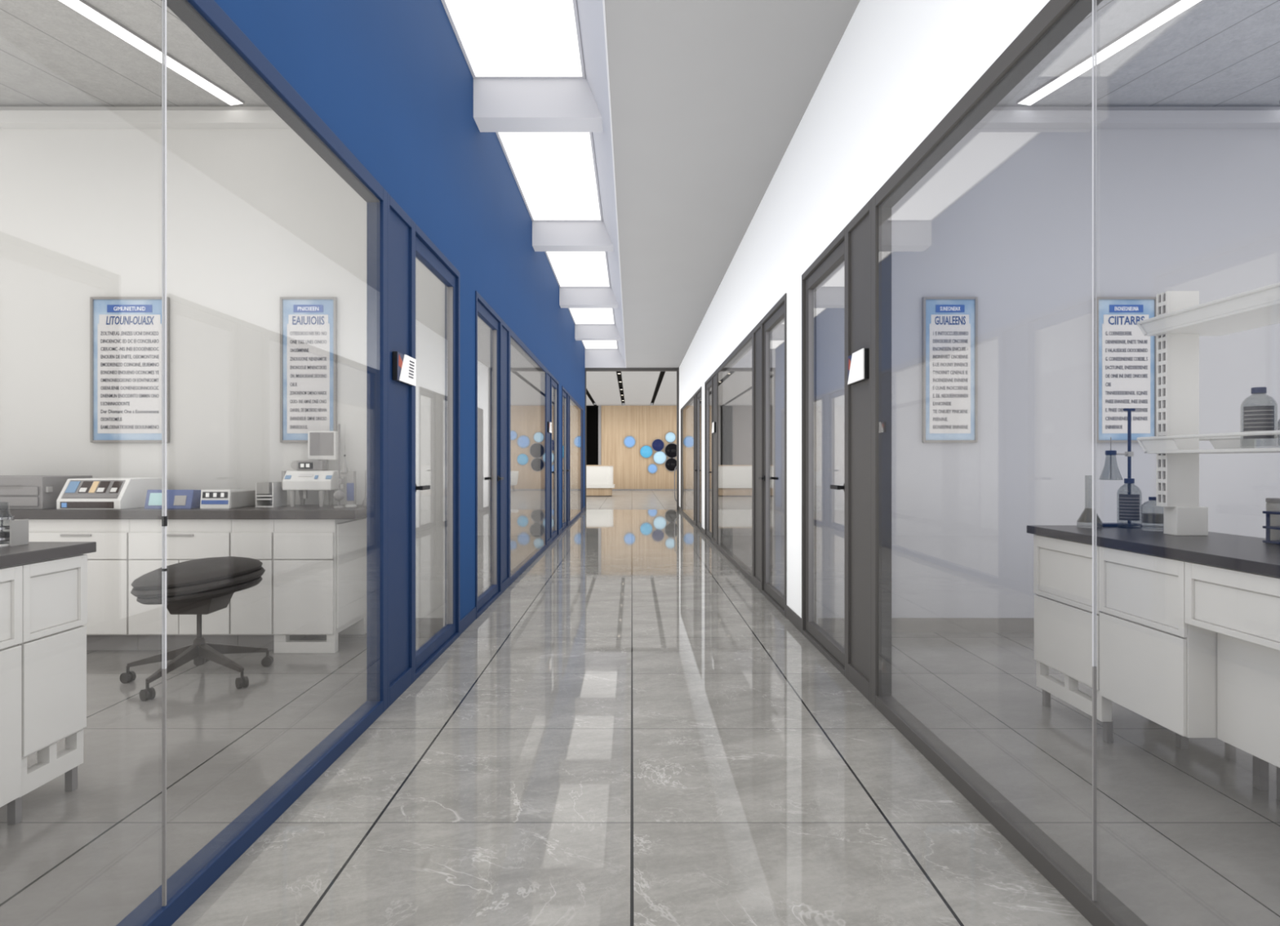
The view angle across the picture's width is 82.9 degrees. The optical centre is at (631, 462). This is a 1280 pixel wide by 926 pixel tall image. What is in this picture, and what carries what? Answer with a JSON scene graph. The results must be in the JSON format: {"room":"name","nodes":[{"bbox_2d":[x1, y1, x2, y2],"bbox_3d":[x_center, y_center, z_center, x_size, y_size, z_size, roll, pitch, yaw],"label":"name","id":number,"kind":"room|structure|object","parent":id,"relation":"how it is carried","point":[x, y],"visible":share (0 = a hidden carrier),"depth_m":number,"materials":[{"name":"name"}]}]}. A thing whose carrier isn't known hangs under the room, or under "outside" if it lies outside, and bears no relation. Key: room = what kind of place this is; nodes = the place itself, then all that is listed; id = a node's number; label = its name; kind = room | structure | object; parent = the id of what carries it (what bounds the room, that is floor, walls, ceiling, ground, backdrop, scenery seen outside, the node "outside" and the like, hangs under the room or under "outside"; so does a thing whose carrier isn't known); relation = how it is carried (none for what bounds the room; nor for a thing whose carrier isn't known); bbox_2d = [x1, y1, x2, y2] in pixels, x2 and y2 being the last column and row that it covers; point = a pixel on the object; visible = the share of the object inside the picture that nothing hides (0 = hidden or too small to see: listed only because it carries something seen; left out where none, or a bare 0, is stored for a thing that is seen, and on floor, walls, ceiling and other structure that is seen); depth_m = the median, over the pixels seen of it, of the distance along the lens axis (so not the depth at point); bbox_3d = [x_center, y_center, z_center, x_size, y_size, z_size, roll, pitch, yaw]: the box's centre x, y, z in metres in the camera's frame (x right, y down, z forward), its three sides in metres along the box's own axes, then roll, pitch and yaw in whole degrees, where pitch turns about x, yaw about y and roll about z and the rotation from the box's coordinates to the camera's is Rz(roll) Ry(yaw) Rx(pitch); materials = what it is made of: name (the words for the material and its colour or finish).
{"room":"laboratory corridor","nodes":[
{"label":"laboratory corridor","id":0,"kind":"room"},
{"bbox_2d":[0,0,269,106],"bbox_3d":[-3.413,-2.366,1.050,4.375,0.060,8.100,0,0,0],"label":"ceiling","id":1,"kind":"structure","parent":0,"point":[51,55],"depth_m":4.22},
{"bbox_2d":[57,0,161,63],"bbox_3d":[-2.751,-2.329,3.910,0.133,0.013,0.591,0,0,14],"label":"recessed light","id":2,"kind":"object","parent":1,"relation":"in","point":[85,9],"depth_m":3.87,"materials":[{"name":"grey"}]},
{"bbox_2d":[166,53,244,106],"bbox_3d":[-2.623,-2.329,4.412,0.133,0.013,0.590,0,0,14],"label":"recessed light","id":3,"kind":"object","parent":1,"relation":"in","point":[173,64],"depth_m":4.42,"materials":[{"name":"grey"}]},
{"bbox_2d":[0,128,443,617],"bbox_3d":[-3.413,-0.608,4.950,4.375,3.456,0.300,0,0,0],"label":"wall","id":4,"kind":"structure","parent":0,"point":[255,218],"depth_m":4.80,"materials":[{"name":"grey"}]},
{"bbox_2d":[89,297,169,442],"bbox_3d":[-3.316,-0.615,4.787,0.512,0.960,0.025,0,0,0],"label":"poster","id":5,"kind":"object","parent":4,"relation":"attached to","point":[126,332],"visible":1,"depth_m":4.79,"materials":[{"name":"grey paper"}]},
{"bbox_2d":[0,106,291,128],"bbox_3d":[-3.413,-2.273,4.755,4.375,0.125,0.090,0,0,0],"label":"trim","id":6,"kind":"structure","parent":4,"relation":"attached to","point":[11,117],"depth_m":4.71,"materials":[{"name":"grey"}]},
{"bbox_2d":[280,297,337,442],"bbox_3d":[-2.137,-0.615,4.787,0.369,0.960,0.025,0,0,0],"label":"poster","id":7,"kind":"object","parent":4,"relation":"attached to","point":[308,325],"visible":0.99,"depth_m":4.79,"materials":[{"name":"grey paper"}]},
{"bbox_2d":[415,617,443,632],"bbox_3d":[-1.413,1.073,4.794,0.375,0.095,0.012,0,0,0],"label":"baseboard","id":8,"kind":"structure","parent":4,"relation":"attached to","point":[422,624],"depth_m":4.79,"materials":[{"name":"grey"}]},
{"bbox_2d":[213,0,585,620],"bbox_3d":[-1.165,-0.855,7.225,0.080,3.950,20.450,0,0,0],"label":"wall","id":9,"kind":"structure","parent":0,"point":[393,80],"depth_m":4.13,"materials":[{"name":"blue paint"}]},
{"bbox_2d":[115,0,387,925],"bbox_3d":[-1.153,-0.058,1.775,0.076,2.355,3.070,0,0,0],"label":"window","id":10,"kind":"structure","parent":9,"relation":"in","point":[206,19],"depth_m":2.43,"materials":[{"name":"blue"}]},
{"bbox_2d":[387,192,413,707],"bbox_3d":[-1.153,-0.058,3.505,0.075,2.355,0.390,0,0,0],"label":"wall panel","id":11,"kind":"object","parent":9,"relation":"attached to","point":[400,224],"depth_m":3.53,"materials":[{"name":"blue"}]},
{"bbox_2d":[392,351,416,386],"bbox_3d":[-1.111,-0.458,3.545,0.031,0.135,0.270,0,0,0],"label":"room sign","id":12,"kind":"object","parent":9,"relation":"attached to","point":[404,366],"visible":1,"depth_m":3.49,"materials":[{"name":"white plastic"}]},
{"bbox_2d":[413,221,459,682],"bbox_3d":[-1.155,-0.058,4.200,0.142,2.355,1.000,0,0,0],"label":"door","id":13,"kind":"structure","parent":9,"relation":"in","point":[424,250],"depth_m":4.59,"materials":[{"name":"blue"}]},
{"bbox_2d":[475,290,503,618],"bbox_3d":[-1.155,-0.058,5.695,0.142,2.355,0.990,0,0,0],"label":"door","id":14,"kind":"structure","parent":9,"relation":"in","point":[483,310],"depth_m":6.08,"materials":[{"name":"blue"}]},
{"bbox_2d":[501,318,509,593],"bbox_3d":[-1.153,-0.058,6.395,0.075,2.355,0.410,0,0,0],"label":"trim","id":15,"kind":"structure","parent":9,"relation":"attached to","point":[504,327],"depth_m":6.44,"materials":[{"name":"blue"}]},
{"bbox_2d":[459,506,585,635],"bbox_3d":[-1.126,1.075,7.225,0.018,0.090,20.450,0,0,0],"label":"baseboard","id":16,"kind":"structure","parent":9,"relation":"attached to","point":[470,617],"depth_m":4.95,"materials":[{"name":"blue"}]},
{"bbox_2d":[509,327,546,585],"bbox_3d":[-1.153,-0.058,8.050,0.076,2.355,2.900,0,0,0],"label":"window","id":17,"kind":"structure","parent":9,"relation":"in","point":[514,340],"depth_m":8.85,"materials":[{"name":"blue"}]},
{"bbox_2d":[473,77,603,132],"bbox_3d":[-0.668,-2.605,5.255,0.915,0.310,0.230,0,0,0],"label":"beam","id":18,"kind":"structure","parent":9,"relation":"attached to","point":[500,104],"depth_m":5.14,"materials":[{"name":"grey paint"}]},
{"bbox_2d":[546,368,551,547],"bbox_3d":[-1.153,-0.058,9.775,0.075,2.355,0.550,0,0,0],"label":"trim","id":19,"kind":"structure","parent":9,"relation":"attached to","point":[548,374],"depth_m":9.86,"materials":[{"name":"blue"}]},
{"bbox_2d":[551,374,559,542],"bbox_3d":[-1.155,-0.058,10.550,0.142,2.355,1.000,0,0,0],"label":"door","id":20,"kind":"structure","parent":9,"relation":"in","point":[555,384],"depth_m":10.91,"materials":[{"name":"blue"}]},
{"bbox_2d":[561,386,568,532],"bbox_3d":[-1.155,-0.058,12.110,0.142,2.355,0.980,0,0,0],"label":"door","id":21,"kind":"structure","parent":9,"relation":"in","point":[565,469],"depth_m":12.36,"materials":[{"name":"blue"}]},
{"bbox_2d":[532,220,613,251],"bbox_3d":[-0.668,-2.605,8.285,0.915,0.310,0.230,0,0,0],"label":"beam","id":22,"kind":"structure","parent":9,"relation":"attached to","point":[547,236],"depth_m":8.17,"materials":[{"name":"grey paint"}]},
{"bbox_2d":[569,394,582,524],"bbox_3d":[-1.153,-0.058,14.530,0.076,2.355,3.060,0,0,0],"label":"window","id":23,"kind":"structure","parent":9,"relation":"in","point":[575,410],"depth_m":14.51,"materials":[{"name":"blue"}]},
{"bbox_2d":[559,287,618,307],"bbox_3d":[-0.668,-2.605,11.355,0.915,0.310,0.230,0,0,0],"label":"beam","id":24,"kind":"structure","parent":9,"relation":"attached to","point":[569,297],"depth_m":11.24,"materials":[{"name":"grey paint"}]},
{"bbox_2d":[574,324,621,340],"bbox_3d":[-0.668,-2.605,14.385,0.915,0.310,0.230,0,0,0],"label":"beam","id":25,"kind":"structure","parent":9,"relation":"attached to","point":[582,331],"depth_m":14.27,"materials":[{"name":"grey paint"}]},
{"bbox_2d":[585,348,625,367],"bbox_3d":[-0.632,-2.520,17.395,0.985,0.480,0.110,0,0,0],"label":"beam","id":26,"kind":"structure","parent":9,"relation":"attached to","point":[594,357],"depth_m":17.34,"materials":[{"name":"grey paint"}]},
{"bbox_2d":[585,367,679,509],"bbox_3d":[0.000,-0.580,17.395,2.250,3.400,0.130,0,0,0],"label":"trim","id":27,"kind":"structure","parent":9,"relation":"attached to","point":[587,369],"depth_m":17.36,"materials":[{"name":"grey"}]},
{"bbox_2d":[443,284,444,626],"bbox_3d":[-1.215,-0.608,7.225,0.020,3.456,20.450,0,0,0],"label":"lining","id":28,"kind":"object","parent":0,"point":[443,284],"visible":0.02,"depth_m":4.70,"materials":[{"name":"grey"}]},
{"bbox_2d":[477,316,539,535],"bbox_3d":[-3.413,-0.608,11.325,4.375,3.456,0.250,0,0,0],"label":"wall","id":29,"kind":"structure","parent":0,"point":[525,377],"depth_m":11.20,"materials":[{"name":"grey"}]},
{"bbox_2d":[586,404,598,464],"bbox_3d":[-1.643,-0.620,30.300,0.555,3.580,1.000,0,0,0],"label":"wall","id":30,"kind":"structure","parent":0,"point":[592,411],"depth_m":30.70,"materials":[{"name":"black"}]},
{"bbox_2d":[586,371,676,405],"bbox_3d":[0.000,-2.420,23.625,16.000,0.120,12.350,0,0,0],"label":"ceiling","id":31,"kind":"structure","parent":0,"point":[638,387],"depth_m":22.90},
{"bbox_2d":[600,405,676,488],"bbox_3d":[3.365,-0.620,29.875,9.270,3.480,0.150,0,0,0],"label":"wall","id":32,"kind":"structure","parent":0,"point":[646,424],"depth_m":29.80,"materials":[{"name":"brown wood"}]},
{"bbox_2d":[0,489,1279,925],"bbox_3d":[0.000,1.170,13.500,16.000,0.100,33.000,0,0,0],"label":"floor","id":33,"kind":"structure","parent":0,"point":[631,732],"depth_m":2.53,"materials":[{"name":"tile"}]},
{"bbox_2d":[0,564,22,807],"bbox_3d":[-2.363,0.716,1.919,0.964,0.808,0.637,0,0,0],"label":"base cabinet","id":34,"kind":"object","parent":33,"relation":"on","point":[11,576],"visible":0.97,"depth_m":2.20,"materials":[{"name":"grey"}]},
{"bbox_2d":[7,554,87,824],"bbox_3d":[-2.363,0.716,2.373,0.964,0.808,0.263,0,0,0],"label":"base cabinet","id":35,"kind":"object","parent":33,"relation":"on","point":[54,644],"visible":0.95,"depth_m":2.36,"materials":[{"name":"grey"}]},
{"bbox_2d":[28,519,137,649],"bbox_3d":[-3.260,0.726,4.514,0.598,0.789,0.541,0,0,0],"label":"base cabinet","id":36,"kind":"object","parent":33,"relation":"on","point":[107,625],"visible":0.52,"depth_m":4.25,"materials":[{"name":"grey"}]},
{"bbox_2d":[128,519,238,649],"bbox_3d":[-2.660,0.726,4.514,0.598,0.789,0.541,0,0,0],"label":"base cabinet","id":37,"kind":"object","parent":33,"relation":"on","point":[187,540],"visible":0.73,"depth_m":4.25,"materials":[{"name":"grey"}]},
{"bbox_2d":[120,555,273,701],"bbox_3d":[-2.258,0.808,3.737,0.697,0.625,0.682,0,0,0],"label":"stool","id":38,"kind":"object","parent":33,"relation":"on","point":[206,585],"visible":0.99,"depth_m":3.65,"materials":[{"name":"leather"}]},
{"bbox_2d":[131,555,262,588],"bbox_3d":[-2.247,0.560,3.759,0.616,0.129,0.495,0,0,0],"label":"seat cushion","id":39,"kind":"object","parent":38,"relation":"on","point":[229,571],"depth_m":3.62,"materials":[{"name":"black leather"}]},
{"bbox_2d":[231,519,306,649],"bbox_3d":[-2.235,0.726,4.519,0.248,0.789,0.533,0,0,0],"label":"base cabinet","id":40,"kind":"object","parent":33,"relation":"on","point":[252,607],"visible":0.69,"depth_m":4.25,"materials":[{"name":"grey"}]},
{"bbox_2d":[273,516,366,653],"bbox_3d":[-1.924,0.726,4.519,0.372,0.789,0.533,0,0,0],"label":"base cabinet","id":41,"kind":"object","parent":33,"relation":"on","point":[320,565],"visible":0.95,"depth_m":4.25,"materials":[{"name":"grey"}]},
{"bbox_2d":[586,464,614,496],"bbox_3d":[-1.760,0.595,24.640,2.340,1.050,0.960,0,0,0],"label":"reception desk","id":42,"kind":"object","parent":33,"relation":"on","point":[599,477],"visible":0.5,"depth_m":24.23,"materials":[{"name":"grey paint"}]},
{"bbox_2d":[586,466,613,484],"bbox_3d":[-1.745,0.415,24.640,2.210,0.630,0.820,0,0,0],"label":"countertop","id":43,"kind":"structure","parent":42,"relation":"on","point":[595,475],"depth_m":24.23,"materials":[{"name":"grey paint"}]},
{"bbox_2d":[1033,534,1113,742],"bbox_3d":[2.144,0.725,3.135,0.556,0.791,0.468,0,0,0],"label":"base cabinet","id":44,"kind":"object","parent":33,"relation":"on","point":[1063,568],"visible":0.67,"depth_m":3.12,"materials":[{"name":"grey"}]},
{"bbox_2d":[1098,546,1268,790],"bbox_3d":[2.143,0.725,2.675,0.554,0.791,0.447,0,0,0],"label":"base cabinet","id":45,"kind":"object","parent":33,"relation":"on","point":[1160,667],"visible":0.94,"depth_m":2.58,"materials":[{"name":"grey"}]},
{"bbox_2d":[1184,561,1279,799],"bbox_3d":[2.143,0.725,2.189,0.554,0.791,0.517,0,0,0],"label":"base cabinet","id":46,"kind":"object","parent":33,"relation":"on","point":[1242,607],"visible":0.92,"depth_m":2.29,"materials":[{"name":"grey"}]},
{"bbox_3d":[2.143,0.725,1.354,0.554,0.791,1.147,0,0,0],"label":"cabinet","id":47,"kind":"object","parent":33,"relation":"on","visible":0},
{"bbox_2d":[1026,524,1279,577],"bbox_3d":[2.155,0.310,2.050,0.610,0.036,2.700,0,0,0],"label":"countertop","id":48,"kind":"structure","parent":47,"relation":"on","point":[1235,552],"depth_m":2.63,"materials":[{"name":"grey"}]},
{"bbox_2d":[1096,408,1142,526],"bbox_3d":[2.243,0.021,3.332,0.185,0.543,0.097,0,0,0],"label":"stand","id":49,"kind":"object","parent":48,"relation":"on","point":[1129,453],"visible":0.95,"depth_m":3.32,"materials":[{"name":"grey metal"}]},
{"bbox_2d":[1116,478,1140,528],"bbox_3d":[2.237,0.180,3.261,0.095,0.222,0.095,0,0,0],"label":"bottle","id":50,"kind":"object","parent":48,"relation":"on","point":[1129,504],"visible":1,"depth_m":3.23,"materials":[{"name":"clear glass"}]},
{"bbox_2d":[1141,496,1163,531],"bbox_3d":[2.262,0.219,3.140,0.094,0.145,0.094,0,0,0],"label":"bottle","id":51,"kind":"object","parent":48,"relation":"on","point":[1147,517],"visible":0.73,"depth_m":3.12,"materials":[{"name":"clear glass"}]},
{"bbox_2d":[1137,281,1279,535],"bbox_3d":[2.260,-0.201,1.958,0.314,0.985,2.137,0,0,0],"label":"rack","id":52,"kind":"object","parent":48,"relation":"on","point":[1178,325],"visible":1,"depth_m":2.92,"materials":[{"name":"grey"}]},
{"bbox_2d":[1146,447,1279,453],"bbox_3d":[2.260,-0.044,1.932,0.300,0.012,2.084,0,0,0],"label":"shelf","id":53,"kind":"object","parent":52,"relation":"attached to","point":[1149,450],"depth_m":2.73,"materials":[{"name":"grey plastic"}]},
{"bbox_2d":[1146,299,1279,335],"bbox_3d":[2.260,-0.526,1.932,0.300,0.012,2.084,0,0,0],"label":"shelf","id":54,"kind":"object","parent":52,"relation":"attached to","point":[1257,313],"depth_m":2.69,"materials":[{"name":"grey plastic"}]},
{"bbox_2d":[1240,386,1277,446],"bbox_3d":[2.204,-0.158,2.549,0.102,0.215,0.101,0,0,0],"label":"bottle","id":55,"kind":"object","parent":52,"relation":"on","point":[1255,418],"visible":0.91,"depth_m":2.52,"materials":[{"name":"clear glass"}]},
{"bbox_2d":[1262,511,1279,544],"bbox_3d":[2.350,0.234,2.518,0.100,0.117,0.255,0,0,0],"label":"tube rack","id":56,"kind":"object","parent":48,"relation":"on","point":[1268,526],"visible":1,"depth_m":2.62,"materials":[{"name":"blue plastic"}]},
{"bbox_2d":[1265,497,1279,539],"bbox_3d":[2.420,0.212,2.715,0.070,0.160,0.070,0,0,0],"label":"canister","id":57,"kind":"object","parent":48,"relation":"on","point":[1273,504],"visible":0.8,"depth_m":2.70,"materials":[{"name":"grey"}]},
{"bbox_3d":[-2.363,0.716,1.109,0.964,0.808,0.977,0,0,0],"label":"cabinet","id":58,"kind":"object","parent":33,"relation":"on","visible":0},
{"bbox_2d":[0,541,96,567],"bbox_3d":[-2.411,0.293,1.542,1.078,0.036,1.985,0,0,0],"label":"countertop","id":59,"kind":"structure","parent":58,"relation":"on","point":[33,551],"depth_m":2.35,"materials":[{"name":"grey"}]},
{"bbox_2d":[0,501,28,546],"bbox_3d":[-2.106,0.203,2.410,0.118,0.145,0.100,0,0,0],"label":"instrument","id":60,"kind":"object","parent":59,"relation":"on","point":[18,533],"visible":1,"depth_m":2.41,"materials":[{"name":"grey"}]},
{"bbox_3d":[-5.060,0.726,4.514,0.598,0.789,0.541,0,0,0],"label":"base cabinet","id":61,"kind":"object","parent":33,"relation":"on","visible":0},
{"bbox_2d":[0,504,366,519],"bbox_3d":[-3.607,0.302,4.516,3.975,0.055,0.563,0,0,0],"label":"countertop","id":62,"kind":"structure","parent":61,"relation":"on","point":[307,511],"depth_m":4.24,"materials":[{"name":"grey"}]},
{"bbox_2d":[0,475,92,509],"bbox_3d":[-3.792,0.177,4.484,0.635,0.195,0.412,0,0,0],"label":"equipment case","id":63,"kind":"object","parent":62,"relation":"on","point":[21,491],"visible":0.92,"depth_m":4.29,"materials":[{"name":"grey"}]},
{"bbox_2d":[56,477,168,509],"bbox_3d":[-3.210,0.185,4.497,0.380,0.180,0.445,0,0,0],"label":"instrument","id":64,"kind":"object","parent":62,"relation":"on","point":[94,493],"visible":0.96,"depth_m":4.32,"materials":[{"name":"grey"}]},
{"bbox_2d":[144,489,200,508],"bbox_3d":[-2.777,0.218,4.391,0.280,0.115,0.119,0,0,0],"label":"meter","id":65,"kind":"object","parent":62,"relation":"on","point":[175,499],"visible":0.82,"depth_m":4.35,"materials":[{"name":"blue plastic"}]},
{"bbox_2d":[200,489,255,508],"bbox_3d":[-2.497,0.218,4.490,0.182,0.115,0.300,0,0,0],"label":"meter","id":66,"kind":"object","parent":62,"relation":"on","point":[210,499],"visible":1,"depth_m":4.35,"materials":[{"name":"grey"}]},
{"bbox_2d":[255,481,287,506],"bbox_3d":[-2.282,0.198,4.587,0.110,0.155,0.186,0,0,0],"label":"instrument","id":67,"kind":"object","parent":62,"relation":"on","point":[268,494],"visible":0.96,"depth_m":4.53,"materials":[{"name":"grey"}]},
{"bbox_2d":[281,470,342,506],"bbox_3d":[-2.040,0.163,4.620,0.324,0.226,0.200,0,0,0],"label":"analyser","id":68,"kind":"object","parent":62,"relation":"on","point":[292,480],"visible":0.94,"depth_m":4.54,"materials":[{"name":"grey"}]},
{"bbox_2d":[290,460,325,471],"bbox_3d":[-2.067,0.017,4.625,0.205,0.065,0.060,0,0,0],"label":"display unit","id":69,"kind":"object","parent":68,"relation":"on","point":[299,465],"visible":1,"depth_m":4.60,"materials":[{"name":"grey"}]},
{"bbox_2d":[307,431,337,470],"bbox_3d":[-2.000,-0.078,4.689,0.180,0.255,0.043,0,0,0],"label":"monitor","id":70,"kind":"object","parent":68,"relation":"on","point":[322,445],"visible":0.96,"depth_m":4.67,"materials":[{"name":"grey"}]},
{"bbox_2d":[333,423,344,507],"bbox_3d":[-1.800,0.018,4.452,0.064,0.515,0.066,0,0,0],"label":"stand","id":71,"kind":"object","parent":62,"relation":"on","point":[339,495],"visible":1,"depth_m":4.45,"materials":[{"name":"grey"}]},
{"bbox_2d":[340,423,356,506],"bbox_3d":[-1.778,0.015,4.550,0.094,0.520,0.068,0,0,0],"label":"tower","id":72,"kind":"object","parent":62,"relation":"on","point":[351,485],"visible":1,"depth_m":4.53,"materials":[{"name":"grey"}]},
{"bbox_2d":[604,0,860,367],"bbox_3d":[0.398,-2.555,7.225,1.455,0.550,20.450,0,0,0],"label":"ceiling","id":73,"kind":"structure","parent":0,"point":[708,98],"depth_m":4.92,"materials":[{"name":"paint"}]},
{"bbox_2d":[576,0,626,367],"bbox_3d":[-0.235,-2.513,7.225,0.200,0.474,20.450,0,0,0],"label":"trim","id":74,"kind":"structure","parent":73,"relation":"attached to","point":[591,13],"depth_m":5.13,"materials":[{"name":"grey paint"}]},
{"bbox_2d":[724,318,784,535],"bbox_3d":[3.413,-0.608,11.325,4.375,3.456,0.250,0,0,0],"label":"wall","id":75,"kind":"structure","parent":0,"point":[738,377],"depth_m":11.20,"materials":[{"name":"grey"}]},
{"bbox_2d":[816,286,817,623],"bbox_3d":[1.215,-0.608,7.225,0.020,3.456,20.450,0,0,0],"label":"lining","id":76,"kind":"object","parent":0,"point":[817,286],"visible":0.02,"depth_m":4.77,"materials":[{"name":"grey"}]},
{"bbox_2d":[679,0,1049,617],"bbox_3d":[1.165,-0.855,7.225,0.080,3.950,20.450,0,0,0],"label":"wall","id":77,"kind":"structure","parent":0,"point":[897,68],"depth_m":3.87,"materials":[{"name":"white paint"}]},
{"bbox_2d":[682,395,693,524],"bbox_3d":[1.153,-0.058,14.600,0.076,2.355,3.060,0,0,0],"label":"window","id":78,"kind":"structure","parent":77,"relation":"in","point":[688,408],"depth_m":14.39,"materials":[{"name":"grey"}]},
{"bbox_2d":[694,386,702,532],"bbox_3d":[1.155,-0.058,12.180,0.142,2.355,0.980,0,0,0],"label":"door","id":79,"kind":"structure","parent":77,"relation":"in","point":[698,469],"depth_m":12.42,"materials":[{"name":"grey"}]},
{"bbox_2d":[704,374,711,542],"bbox_3d":[1.155,-0.058,10.620,0.142,2.355,1.000,0,0,0],"label":"door","id":80,"kind":"structure","parent":77,"relation":"in","point":[708,384],"depth_m":10.96,"materials":[{"name":"grey"}]},
{"bbox_2d":[711,369,716,547],"bbox_3d":[1.153,-0.058,9.845,0.075,2.355,0.550,0,0,0],"label":"trim","id":81,"kind":"structure","parent":77,"relation":"attached to","point":[714,374],"depth_m":9.90,"materials":[{"name":"grey"}]},
{"bbox_2d":[716,328,753,584],"bbox_3d":[1.153,-0.058,8.120,0.076,2.355,2.900,0,0,0],"label":"window","id":82,"kind":"structure","parent":77,"relation":"in","point":[748,341],"depth_m":8.88,"materials":[{"name":"grey"}]},
{"bbox_2d":[678,506,801,632],"bbox_3d":[1.126,1.075,7.225,0.018,0.090,20.450,0,0,0],"label":"baseboard","id":83,"kind":"structure","parent":77,"relation":"attached to","point":[790,615],"depth_m":5.03,"materials":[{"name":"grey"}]},
{"bbox_2d":[753,320,760,591],"bbox_3d":[1.153,-0.058,6.465,0.075,2.355,0.410,0,0,0],"label":"trim","id":84,"kind":"structure","parent":77,"relation":"attached to","point":[757,330],"depth_m":6.54,"materials":[{"name":"grey"}]},
{"bbox_2d":[758,293,786,617],"bbox_3d":[1.155,-0.058,5.765,0.142,2.355,0.990,0,0,0],"label":"door","id":85,"kind":"structure","parent":77,"relation":"in","point":[778,312],"depth_m":6.15,"materials":[{"name":"grey"}]},
{"bbox_2d":[801,226,846,677],"bbox_3d":[1.155,-0.058,4.270,0.142,2.355,1.000,0,0,0],"label":"door","id":86,"kind":"structure","parent":77,"relation":"in","point":[834,255],"depth_m":4.66,"materials":[{"name":"grey"}]},
{"bbox_2d":[847,347,869,384],"bbox_3d":[1.112,-0.472,3.575,0.030,0.145,0.270,0,0,0],"label":"room sign","id":87,"kind":"object","parent":77,"relation":"attached to","point":[858,363],"visible":1,"depth_m":3.51,"materials":[{"name":"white plastic"}]},
{"bbox_2d":[846,199,871,702],"bbox_3d":[1.153,-0.058,3.575,0.075,2.355,0.390,0,0,0],"label":"wall panel","id":88,"kind":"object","parent":77,"relation":"attached to","point":[859,228],"depth_m":3.60,"materials":[{"name":"grey"}]},
{"bbox_2d":[871,0,1148,925],"bbox_3d":[1.153,-0.058,1.845,0.076,2.355,3.070,0,0,0],"label":"window","id":89,"kind":"structure","parent":77,"relation":"in","point":[1057,19],"depth_m":2.57,"materials":[{"name":"grey"}]},
{"bbox_2d":[817,128,1279,617],"bbox_3d":[3.413,-0.608,4.950,4.375,3.456,0.300,0,0,0],"label":"wall","id":90,"kind":"structure","parent":0,"point":[1003,220],"depth_m":4.80,"materials":[{"name":"grey"}]},
{"bbox_2d":[817,617,1034,632],"bbox_3d":[3.413,1.073,4.794,4.375,0.095,0.012,0,0,0],"label":"baseboard","id":91,"kind":"structure","parent":90,"relation":"attached to","point":[828,624],"depth_m":4.79,"materials":[{"name":"grey"}]},
{"bbox_2d":[922,297,977,442],"bbox_3d":[2.100,-0.615,4.787,0.359,0.960,0.025,0,0,0],"label":"poster","id":92,"kind":"object","parent":90,"relation":"attached to","point":[949,324],"visible":1,"depth_m":4.79,"materials":[{"name":"grey paper"}]},
{"bbox_2d":[972,106,1279,128],"bbox_3d":[3.413,-2.273,4.755,4.375,0.125,0.090,0,0,0],"label":"trim","id":93,"kind":"structure","parent":90,"relation":"attached to","point":[999,117],"depth_m":4.71,"materials":[{"name":"grey"}]},
{"bbox_2d":[1096,297,1156,442],"bbox_3d":[3.263,-0.615,4.787,0.406,0.960,0.025,0,0,0],"label":"poster","id":94,"kind":"object","parent":90,"relation":"attached to","point":[1126,357],"visible":0.92,"depth_m":4.79,"materials":[{"name":"grey paper"}]},
{"bbox_2d":[995,0,1279,106],"bbox_3d":[3.413,-2.366,1.050,4.375,0.060,8.100,0,0,0],"label":"ceiling","id":95,"kind":"structure","parent":0,"point":[1215,53],"depth_m":4.22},
{"bbox_2d":[1016,53,1092,106],"bbox_3d":[2.602,-2.329,4.416,0.133,0.013,0.580,0,0,-14],"label":"recessed light","id":96,"kind":"object","parent":95,"relation":"in","point":[1084,65],"depth_m":4.42,"materials":[{"name":"grey"}]},
{"bbox_2d":[1096,0,1203,65],"bbox_3d":[2.729,-2.329,3.919,0.133,0.013,0.610,0,0,-14],"label":"recessed light","id":97,"kind":"object","parent":95,"relation":"in","point":[1171,11],"depth_m":3.87,"materials":[{"name":"grey"}]},
{"bbox_3d":[-0.725,-2.795,7.225,0.800,0.070,20.450,0,0,0],"label":"ceiling","id":98,"kind":"structure","parent":0,"visible":0},
{"bbox_2d":[440,0,585,78],"bbox_3d":[-0.728,-2.742,3.730,0.795,0.034,2.820,0,0,0],"label":"recessed light","id":99,"kind":"object","parent":98,"relation":"in","point":[496,38],"visible":0.97,"depth_m":4.64,"materials":[{"name":"grey paint"}]},
{"bbox_2d":[495,132,602,221],"bbox_3d":[-0.728,-2.742,6.770,0.795,0.034,2.800,0,0,0],"label":"recessed light","id":100,"kind":"object","parent":98,"relation":"in","point":[555,175],"visible":0.57,"depth_m":6.84,"materials":[{"name":"grey paint"}]},
{"bbox_2d":[544,251,610,287],"bbox_3d":[-0.728,-2.742,9.820,0.795,0.034,2.840,0,0,0],"label":"recessed light","id":101,"kind":"object","parent":98,"relation":"in","point":[570,268],"visible":0.57,"depth_m":10.16,"materials":[{"name":"grey paint"}]},
{"bbox_2d":[568,307,615,324],"bbox_3d":[-0.728,-2.742,12.870,0.795,0.034,2.800,0,0,0],"label":"recessed light","id":102,"kind":"object","parent":98,"relation":"in","point":[580,315],"visible":0.56,"depth_m":13.43,"materials":[{"name":"grey paint"}]},
{"bbox_2d":[581,340,617,348],"bbox_3d":[-0.728,-2.742,15.920,0.795,0.034,2.840,0,0,0],"label":"recessed light","id":103,"kind":"object","parent":98,"relation":"in","point":[587,344],"visible":0.4,"depth_m":16.66,"materials":[{"name":"grey paint"}]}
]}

